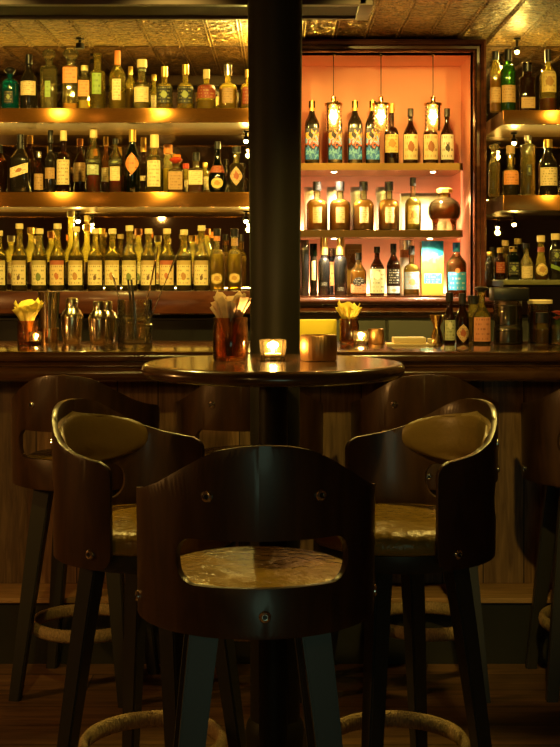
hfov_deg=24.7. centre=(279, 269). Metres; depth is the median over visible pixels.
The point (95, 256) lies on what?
syrup bottle
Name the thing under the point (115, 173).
liquor bottle
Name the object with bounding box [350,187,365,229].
tin
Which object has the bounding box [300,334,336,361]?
cup
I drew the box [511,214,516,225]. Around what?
spotlight
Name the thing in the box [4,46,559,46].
wall
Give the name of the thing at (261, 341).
candle holder
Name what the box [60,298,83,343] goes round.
shaker
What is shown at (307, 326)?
box
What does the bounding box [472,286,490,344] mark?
bottle
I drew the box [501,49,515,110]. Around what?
bottle
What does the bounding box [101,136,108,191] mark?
bottle
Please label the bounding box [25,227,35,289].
syrup bottle
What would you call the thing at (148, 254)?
syrup bottle
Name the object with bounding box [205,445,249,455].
seat cushion
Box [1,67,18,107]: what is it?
bottle
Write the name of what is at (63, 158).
liquor bottle
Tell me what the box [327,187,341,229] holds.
tin
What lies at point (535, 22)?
ceiling
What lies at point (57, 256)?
syrup bottle
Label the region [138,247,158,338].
spoon
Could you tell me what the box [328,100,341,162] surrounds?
liquor bottle
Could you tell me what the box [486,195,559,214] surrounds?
shelf
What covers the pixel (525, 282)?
shelf
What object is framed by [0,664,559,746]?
floor
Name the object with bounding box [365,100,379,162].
liquor bottle
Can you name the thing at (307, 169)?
niche shelf
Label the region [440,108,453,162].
bottle
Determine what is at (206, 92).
liquor bottle
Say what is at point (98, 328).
cup
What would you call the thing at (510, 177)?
liquor bottle
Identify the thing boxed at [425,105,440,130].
shade
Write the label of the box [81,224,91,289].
syrup bottle
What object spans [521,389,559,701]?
bar stool
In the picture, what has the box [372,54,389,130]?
pendant lamp
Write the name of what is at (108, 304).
shaker
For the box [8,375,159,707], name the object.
bar stool
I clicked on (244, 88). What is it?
bottle
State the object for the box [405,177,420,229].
bottle
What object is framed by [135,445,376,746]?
bar stool
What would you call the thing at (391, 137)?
bottle
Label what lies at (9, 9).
ceiling beam
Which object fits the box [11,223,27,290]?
syrup bottle
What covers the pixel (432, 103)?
socket
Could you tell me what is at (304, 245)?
bottle
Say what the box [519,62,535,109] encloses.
bottle
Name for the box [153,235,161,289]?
syrup bottle
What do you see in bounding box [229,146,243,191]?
bottle
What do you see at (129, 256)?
syrup bottle
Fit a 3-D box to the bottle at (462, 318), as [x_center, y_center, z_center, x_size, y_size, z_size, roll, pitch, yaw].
[0.687,0.184,4.819,0.049,0.191,0.050,0,0,0]
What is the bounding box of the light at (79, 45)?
[75,37,84,49]
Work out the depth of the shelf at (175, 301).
5.69 m
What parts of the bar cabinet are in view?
door, door, door, door, door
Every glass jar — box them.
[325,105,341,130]
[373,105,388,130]
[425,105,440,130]
[493,326,522,344]
[494,301,521,325]
[527,300,552,343]
[549,324,559,344]
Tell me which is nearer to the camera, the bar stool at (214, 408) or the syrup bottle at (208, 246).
the bar stool at (214, 408)
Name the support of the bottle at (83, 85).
on the shelf at (13, 121)
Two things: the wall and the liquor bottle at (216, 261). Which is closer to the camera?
the liquor bottle at (216, 261)
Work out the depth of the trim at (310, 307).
5.94 m
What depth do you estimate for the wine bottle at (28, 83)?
5.75 m
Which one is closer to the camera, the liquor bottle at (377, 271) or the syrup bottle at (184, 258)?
the syrup bottle at (184, 258)
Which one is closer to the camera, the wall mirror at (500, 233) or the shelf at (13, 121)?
the shelf at (13, 121)
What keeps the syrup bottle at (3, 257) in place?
on the shelf at (175, 301)
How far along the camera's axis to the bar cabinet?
5.96 m
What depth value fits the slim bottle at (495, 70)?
5.76 m
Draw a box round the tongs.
[127,279,137,337]
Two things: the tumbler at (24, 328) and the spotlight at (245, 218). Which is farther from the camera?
the spotlight at (245, 218)
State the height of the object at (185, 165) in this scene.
0.150 m
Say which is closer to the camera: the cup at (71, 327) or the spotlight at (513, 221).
the cup at (71, 327)
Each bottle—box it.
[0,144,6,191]
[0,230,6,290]
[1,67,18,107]
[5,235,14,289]
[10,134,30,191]
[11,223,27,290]
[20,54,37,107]
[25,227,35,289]
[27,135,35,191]
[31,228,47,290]
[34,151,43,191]
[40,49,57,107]
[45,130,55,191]
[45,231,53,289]
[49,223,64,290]
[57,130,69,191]
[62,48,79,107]
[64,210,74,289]
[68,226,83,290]
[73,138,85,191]
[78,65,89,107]
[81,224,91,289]
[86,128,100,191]
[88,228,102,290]
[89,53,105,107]
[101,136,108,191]
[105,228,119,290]
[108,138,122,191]
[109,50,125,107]
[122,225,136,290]
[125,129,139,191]
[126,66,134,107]
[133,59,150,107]
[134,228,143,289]
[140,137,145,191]
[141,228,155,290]
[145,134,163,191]
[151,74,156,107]
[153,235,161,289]
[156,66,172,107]
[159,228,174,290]
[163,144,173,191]
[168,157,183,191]
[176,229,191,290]
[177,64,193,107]
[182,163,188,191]
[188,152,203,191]
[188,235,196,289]
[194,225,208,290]
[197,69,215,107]
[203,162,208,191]
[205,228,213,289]
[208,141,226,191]
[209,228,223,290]
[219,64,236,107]
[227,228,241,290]
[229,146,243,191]
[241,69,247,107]
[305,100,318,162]
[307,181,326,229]
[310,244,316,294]
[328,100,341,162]
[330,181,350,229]
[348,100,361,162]
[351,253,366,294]
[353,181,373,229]
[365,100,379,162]
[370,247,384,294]
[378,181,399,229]
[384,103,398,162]
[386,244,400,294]
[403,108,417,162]
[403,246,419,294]
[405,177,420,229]
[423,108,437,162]
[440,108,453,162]
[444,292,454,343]
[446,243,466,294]
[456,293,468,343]
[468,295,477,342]
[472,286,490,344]
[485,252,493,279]
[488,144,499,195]
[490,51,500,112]
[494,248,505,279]
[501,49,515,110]
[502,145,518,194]
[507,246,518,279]
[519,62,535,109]
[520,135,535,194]
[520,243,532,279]
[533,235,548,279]
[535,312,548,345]
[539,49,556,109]
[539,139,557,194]
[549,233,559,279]
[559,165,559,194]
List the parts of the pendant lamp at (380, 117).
bulb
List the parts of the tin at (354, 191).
lid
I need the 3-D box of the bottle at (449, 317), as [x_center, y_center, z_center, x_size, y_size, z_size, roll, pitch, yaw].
[0.638,0.182,4.819,0.041,0.194,0.042,0,0,0]
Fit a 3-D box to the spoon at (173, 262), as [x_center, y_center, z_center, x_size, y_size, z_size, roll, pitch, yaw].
[-0.460,0.101,4.885,0.133,0.320,0.018,0,0,0]
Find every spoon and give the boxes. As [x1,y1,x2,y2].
[112,274,129,338]
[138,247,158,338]
[142,255,176,337]
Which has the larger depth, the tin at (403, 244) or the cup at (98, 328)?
the tin at (403, 244)
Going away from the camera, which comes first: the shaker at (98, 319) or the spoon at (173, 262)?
the shaker at (98, 319)
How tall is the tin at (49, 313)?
0.195 m
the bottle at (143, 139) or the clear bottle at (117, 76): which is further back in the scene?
the bottle at (143, 139)
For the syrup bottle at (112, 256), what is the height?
0.280 m
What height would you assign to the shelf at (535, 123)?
0.070 m
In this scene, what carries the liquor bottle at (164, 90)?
on the shelf at (13, 121)
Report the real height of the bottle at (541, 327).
0.121 m
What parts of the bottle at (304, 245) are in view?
lid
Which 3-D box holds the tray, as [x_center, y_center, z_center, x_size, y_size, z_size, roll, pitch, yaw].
[0.478,0.275,4.745,0.170,0.008,0.110,0,0,0]
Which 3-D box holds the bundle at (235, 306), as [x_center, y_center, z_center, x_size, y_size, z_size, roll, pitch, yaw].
[-0.123,0.129,3.171,0.092,0.163,0.100,0,0,31]
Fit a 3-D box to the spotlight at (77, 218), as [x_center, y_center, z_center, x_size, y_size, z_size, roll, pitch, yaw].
[-0.949,-0.249,6.010,0.032,0.059,0.032,0,0,0]
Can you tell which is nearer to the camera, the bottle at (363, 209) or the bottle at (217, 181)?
the bottle at (217, 181)
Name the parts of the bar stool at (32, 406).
leg, leg, seat, leg, leg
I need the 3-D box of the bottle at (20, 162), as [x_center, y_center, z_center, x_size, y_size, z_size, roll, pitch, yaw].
[-1.172,-0.479,5.779,0.086,0.265,0.087,0,0,0]
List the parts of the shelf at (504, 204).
shelf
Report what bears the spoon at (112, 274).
in the glass
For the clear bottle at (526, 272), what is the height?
0.164 m
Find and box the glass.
[117,299,152,343]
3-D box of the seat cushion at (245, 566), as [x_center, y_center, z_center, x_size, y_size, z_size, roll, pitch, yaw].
[-0.049,0.626,2.610,0.424,0.061,0.424,0,0,-5]
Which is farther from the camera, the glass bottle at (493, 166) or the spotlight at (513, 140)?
the spotlight at (513, 140)
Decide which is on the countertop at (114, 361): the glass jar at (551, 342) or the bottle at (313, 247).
the glass jar at (551, 342)
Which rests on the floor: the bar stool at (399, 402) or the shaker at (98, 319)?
the bar stool at (399, 402)
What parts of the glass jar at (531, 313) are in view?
lid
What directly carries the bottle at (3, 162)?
on the shelf at (9, 201)
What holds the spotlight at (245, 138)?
attached to the shelf at (13, 121)
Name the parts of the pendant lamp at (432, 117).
bulb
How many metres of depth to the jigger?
4.84 m
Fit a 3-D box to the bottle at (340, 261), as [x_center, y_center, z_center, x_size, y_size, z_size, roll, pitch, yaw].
[0.289,-0.017,6.119,0.064,0.276,0.066,0,0,0]
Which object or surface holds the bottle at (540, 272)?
on the shelf at (525, 282)
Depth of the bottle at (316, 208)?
6.08 m
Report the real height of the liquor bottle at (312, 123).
0.318 m
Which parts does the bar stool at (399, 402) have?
leg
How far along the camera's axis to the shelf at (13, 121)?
5.69 m
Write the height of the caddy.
0.049 m
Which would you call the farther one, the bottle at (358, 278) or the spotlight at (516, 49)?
the bottle at (358, 278)
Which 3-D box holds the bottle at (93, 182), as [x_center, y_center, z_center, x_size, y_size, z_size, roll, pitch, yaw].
[-0.842,-0.493,5.779,0.067,0.292,0.069,0,0,0]
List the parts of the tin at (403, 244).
lid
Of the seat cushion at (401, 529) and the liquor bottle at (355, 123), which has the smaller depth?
the seat cushion at (401, 529)
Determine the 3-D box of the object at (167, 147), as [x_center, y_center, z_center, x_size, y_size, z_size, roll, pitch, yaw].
[-0.523,-0.466,5.980,0.051,0.239,0.051,0,0,0]
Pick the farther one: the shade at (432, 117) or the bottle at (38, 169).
the shade at (432, 117)
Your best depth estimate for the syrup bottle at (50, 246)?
5.96 m
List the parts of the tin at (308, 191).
lid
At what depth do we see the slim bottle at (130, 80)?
5.96 m
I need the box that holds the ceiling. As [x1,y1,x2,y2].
[0,0,559,46]
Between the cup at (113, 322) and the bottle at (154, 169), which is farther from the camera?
the bottle at (154, 169)
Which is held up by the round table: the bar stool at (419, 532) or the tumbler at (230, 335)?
the tumbler at (230, 335)
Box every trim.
[300,39,485,296]
[300,297,493,317]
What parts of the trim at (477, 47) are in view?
niche sill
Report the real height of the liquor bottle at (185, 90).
0.208 m
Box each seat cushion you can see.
[26,448,51,459]
[112,504,232,556]
[180,546,341,587]
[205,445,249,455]
[313,503,435,556]
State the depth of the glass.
4.84 m
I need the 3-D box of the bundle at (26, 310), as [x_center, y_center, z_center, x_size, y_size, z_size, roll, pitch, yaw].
[-0.939,0.184,4.768,0.115,0.162,0.115,0,0,0]
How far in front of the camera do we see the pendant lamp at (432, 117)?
6.04 m
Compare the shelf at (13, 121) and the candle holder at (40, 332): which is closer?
the candle holder at (40, 332)
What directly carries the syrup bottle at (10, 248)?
on the shelf at (175, 301)
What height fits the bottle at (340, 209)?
0.234 m
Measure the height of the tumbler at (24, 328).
0.091 m
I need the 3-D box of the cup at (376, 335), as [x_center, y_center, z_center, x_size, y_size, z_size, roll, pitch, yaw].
[0.363,0.251,4.840,0.061,0.057,0.061,0,0,0]
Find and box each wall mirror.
[0,47,249,315]
[486,47,559,315]
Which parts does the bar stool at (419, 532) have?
leg, leg, seat, leg, leg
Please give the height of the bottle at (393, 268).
0.248 m
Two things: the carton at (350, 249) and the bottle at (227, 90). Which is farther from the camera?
the carton at (350, 249)
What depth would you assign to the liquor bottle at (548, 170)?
5.75 m
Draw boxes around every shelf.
[0,108,248,134]
[0,192,248,211]
[0,288,249,312]
[301,163,462,175]
[301,230,462,238]
[486,110,559,136]
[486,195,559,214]
[486,279,559,286]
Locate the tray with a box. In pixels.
[385,342,433,345]
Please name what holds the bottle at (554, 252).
on the shelf at (525, 282)
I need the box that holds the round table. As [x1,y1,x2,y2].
[141,354,404,746]
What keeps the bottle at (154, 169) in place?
on the shelf at (9, 201)
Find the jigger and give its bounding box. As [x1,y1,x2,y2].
[429,315,443,343]
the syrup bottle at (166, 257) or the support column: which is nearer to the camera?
the support column
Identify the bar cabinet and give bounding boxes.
[0,316,559,340]
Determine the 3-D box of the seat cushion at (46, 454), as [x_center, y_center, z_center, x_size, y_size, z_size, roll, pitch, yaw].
[-0.634,0.626,4.200,0.424,0.061,0.424,0,0,10]
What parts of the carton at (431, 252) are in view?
printed panel, printed panel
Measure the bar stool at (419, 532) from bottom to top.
1.040 m
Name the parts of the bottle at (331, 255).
lid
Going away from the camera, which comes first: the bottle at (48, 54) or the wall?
the bottle at (48, 54)
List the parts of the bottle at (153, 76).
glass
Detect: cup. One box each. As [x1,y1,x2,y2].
[61,317,82,343]
[88,319,109,344]
[107,319,116,342]
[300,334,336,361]
[368,328,383,343]
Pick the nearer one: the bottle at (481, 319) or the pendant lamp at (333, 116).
the bottle at (481, 319)
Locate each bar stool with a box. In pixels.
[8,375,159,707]
[50,399,246,746]
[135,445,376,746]
[176,386,323,702]
[302,399,498,746]
[350,374,499,703]
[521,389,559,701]
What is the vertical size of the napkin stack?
0.030 m
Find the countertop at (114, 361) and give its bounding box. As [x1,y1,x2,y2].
[0,341,559,380]
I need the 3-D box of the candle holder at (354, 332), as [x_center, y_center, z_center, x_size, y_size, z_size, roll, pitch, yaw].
[0.301,0.253,4.760,0.061,0.052,0.061,0,0,0]
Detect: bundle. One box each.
[12,298,43,320]
[210,289,250,317]
[335,300,361,318]
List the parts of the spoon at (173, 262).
stem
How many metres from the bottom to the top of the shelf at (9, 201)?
0.072 m
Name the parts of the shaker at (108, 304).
lid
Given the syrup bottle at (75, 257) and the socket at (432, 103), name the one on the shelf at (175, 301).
the syrup bottle at (75, 257)
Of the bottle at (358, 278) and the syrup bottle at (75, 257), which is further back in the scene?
the bottle at (358, 278)
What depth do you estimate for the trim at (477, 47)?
6.00 m
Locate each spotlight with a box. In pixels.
[75,211,80,222]
[243,130,248,142]
[243,211,248,222]
[511,132,516,144]
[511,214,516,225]
[514,38,519,53]
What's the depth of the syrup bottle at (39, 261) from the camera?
5.75 m
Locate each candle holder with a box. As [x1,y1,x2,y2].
[30,331,42,345]
[259,339,286,361]
[353,331,368,344]
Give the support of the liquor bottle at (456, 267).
on the trim at (477, 47)
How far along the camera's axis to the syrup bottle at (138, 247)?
5.95 m
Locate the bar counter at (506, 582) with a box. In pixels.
[0,381,559,663]
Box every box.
[300,319,336,335]
[400,193,446,229]
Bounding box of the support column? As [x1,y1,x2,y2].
[245,0,304,746]
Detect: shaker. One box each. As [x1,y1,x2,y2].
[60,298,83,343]
[88,301,109,344]
[104,301,117,342]
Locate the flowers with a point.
(556, 318)
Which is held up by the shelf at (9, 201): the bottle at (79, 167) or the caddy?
the bottle at (79, 167)
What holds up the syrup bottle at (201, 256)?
on the shelf at (175, 301)
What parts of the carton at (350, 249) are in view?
printed panel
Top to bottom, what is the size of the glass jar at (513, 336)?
0.068 m
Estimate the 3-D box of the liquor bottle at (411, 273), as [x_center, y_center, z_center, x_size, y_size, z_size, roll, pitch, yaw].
[0.629,0.002,6.119,0.076,0.238,0.078,0,0,0]
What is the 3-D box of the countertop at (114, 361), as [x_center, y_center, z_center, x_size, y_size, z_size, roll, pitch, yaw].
[0.000,0.332,4.699,5.000,0.106,0.682,0,0,0]
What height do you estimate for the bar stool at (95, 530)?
1.040 m
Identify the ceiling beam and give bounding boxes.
[0,0,372,19]
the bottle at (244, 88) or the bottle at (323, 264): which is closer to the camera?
the bottle at (244, 88)
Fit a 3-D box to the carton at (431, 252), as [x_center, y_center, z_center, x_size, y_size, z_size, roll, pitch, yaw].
[0.730,-0.009,6.170,0.105,0.260,0.081,0,0,0]
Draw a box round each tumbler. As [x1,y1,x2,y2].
[17,320,38,344]
[213,317,247,361]
[339,318,358,343]
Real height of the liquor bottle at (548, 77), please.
0.284 m
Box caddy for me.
[489,287,528,300]
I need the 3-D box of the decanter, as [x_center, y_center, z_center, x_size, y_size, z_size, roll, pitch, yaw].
[0.785,-0.290,6.110,0.155,0.203,0.155,0,0,0]
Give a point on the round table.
(273, 379)
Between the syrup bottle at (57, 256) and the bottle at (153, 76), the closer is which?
the syrup bottle at (57, 256)
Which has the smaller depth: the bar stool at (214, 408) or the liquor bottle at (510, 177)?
the bar stool at (214, 408)
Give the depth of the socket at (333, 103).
6.04 m
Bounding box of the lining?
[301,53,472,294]
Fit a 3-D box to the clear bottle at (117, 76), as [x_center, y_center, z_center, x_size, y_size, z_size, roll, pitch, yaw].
[-0.734,-0.856,5.779,0.076,0.271,0.078,0,0,0]
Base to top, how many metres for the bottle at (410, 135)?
0.279 m
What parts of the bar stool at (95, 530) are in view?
leg, leg, seat, leg, leg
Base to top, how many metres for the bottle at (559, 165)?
0.210 m
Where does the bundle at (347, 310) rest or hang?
in the tumbler at (346, 326)
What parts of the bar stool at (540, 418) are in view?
leg, leg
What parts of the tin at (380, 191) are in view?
lid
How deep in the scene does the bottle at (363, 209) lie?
6.08 m
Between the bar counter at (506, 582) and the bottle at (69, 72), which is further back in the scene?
the bottle at (69, 72)
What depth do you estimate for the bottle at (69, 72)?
5.75 m
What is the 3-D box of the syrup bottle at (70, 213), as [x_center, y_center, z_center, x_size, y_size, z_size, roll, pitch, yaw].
[-0.976,-0.092,5.979,0.065,0.371,0.066,0,0,0]
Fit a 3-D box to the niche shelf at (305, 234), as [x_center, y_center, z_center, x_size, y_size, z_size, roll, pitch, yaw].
[0.448,-0.174,6.215,0.827,0.038,0.407,0,0,0]
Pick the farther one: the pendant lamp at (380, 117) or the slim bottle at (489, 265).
the pendant lamp at (380, 117)
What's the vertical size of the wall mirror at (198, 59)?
1.454 m
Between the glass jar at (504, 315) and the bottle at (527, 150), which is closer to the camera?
the glass jar at (504, 315)
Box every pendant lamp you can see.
[324,54,342,130]
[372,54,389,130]
[424,54,441,130]
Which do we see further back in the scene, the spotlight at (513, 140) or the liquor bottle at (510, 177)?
the spotlight at (513, 140)
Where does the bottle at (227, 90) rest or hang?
on the shelf at (13, 121)
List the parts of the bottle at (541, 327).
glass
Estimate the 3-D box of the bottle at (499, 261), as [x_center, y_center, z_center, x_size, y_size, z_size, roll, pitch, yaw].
[0.993,-0.028,5.779,0.049,0.146,0.051,0,0,0]
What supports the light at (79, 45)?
attached to the ceiling
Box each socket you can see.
[324,96,342,106]
[372,96,389,106]
[424,96,441,106]
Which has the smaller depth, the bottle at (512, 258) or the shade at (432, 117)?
the bottle at (512, 258)
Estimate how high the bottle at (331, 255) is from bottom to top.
0.229 m
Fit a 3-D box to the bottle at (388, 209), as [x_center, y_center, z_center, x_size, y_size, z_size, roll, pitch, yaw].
[0.520,-0.305,6.109,0.100,0.234,0.102,0,0,0]
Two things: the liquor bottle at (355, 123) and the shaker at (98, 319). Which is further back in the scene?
the liquor bottle at (355, 123)
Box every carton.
[344,244,361,294]
[420,241,443,294]
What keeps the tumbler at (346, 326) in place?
on the countertop at (114, 361)
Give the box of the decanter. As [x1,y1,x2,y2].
[428,188,460,229]
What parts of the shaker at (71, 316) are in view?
lid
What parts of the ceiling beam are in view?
trim, trim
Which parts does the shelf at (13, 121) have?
shelf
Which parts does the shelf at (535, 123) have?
shelf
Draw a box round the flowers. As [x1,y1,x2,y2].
[551,311,559,338]
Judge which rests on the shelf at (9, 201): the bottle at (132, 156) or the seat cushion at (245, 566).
the bottle at (132, 156)
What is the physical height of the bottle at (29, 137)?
0.281 m
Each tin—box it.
[38,292,59,342]
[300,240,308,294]
[304,187,318,229]
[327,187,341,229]
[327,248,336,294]
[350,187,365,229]
[376,187,390,229]
[399,240,414,294]
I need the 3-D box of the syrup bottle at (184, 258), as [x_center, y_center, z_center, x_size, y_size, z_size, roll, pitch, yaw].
[-0.433,-0.045,5.779,0.071,0.276,0.072,0,0,0]
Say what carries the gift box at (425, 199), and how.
on the niche shelf at (305, 234)
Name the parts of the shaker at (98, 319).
lid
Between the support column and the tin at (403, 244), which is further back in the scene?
the tin at (403, 244)
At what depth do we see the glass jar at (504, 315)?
4.78 m
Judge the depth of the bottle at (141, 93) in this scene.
5.76 m
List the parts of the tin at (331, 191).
lid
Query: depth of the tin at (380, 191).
6.25 m
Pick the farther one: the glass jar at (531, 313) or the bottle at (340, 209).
the bottle at (340, 209)
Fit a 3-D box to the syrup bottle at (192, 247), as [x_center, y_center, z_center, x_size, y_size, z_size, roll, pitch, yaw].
[-0.409,-0.034,5.979,0.065,0.254,0.066,0,0,0]
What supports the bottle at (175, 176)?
on the shelf at (9, 201)
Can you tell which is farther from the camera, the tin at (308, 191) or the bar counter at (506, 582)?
the tin at (308, 191)
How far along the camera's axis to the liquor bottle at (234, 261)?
5.76 m
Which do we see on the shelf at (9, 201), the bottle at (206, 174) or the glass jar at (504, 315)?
the bottle at (206, 174)
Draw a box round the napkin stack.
[385,337,433,345]
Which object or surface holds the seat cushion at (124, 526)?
on the bar stool at (95, 530)
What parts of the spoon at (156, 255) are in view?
stem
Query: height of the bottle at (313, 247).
0.248 m
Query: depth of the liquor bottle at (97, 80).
5.75 m
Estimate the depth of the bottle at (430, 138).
6.17 m
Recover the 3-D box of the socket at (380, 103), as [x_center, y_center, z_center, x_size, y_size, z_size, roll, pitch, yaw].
[0.478,-0.799,6.055,0.086,0.046,0.086,0,0,0]

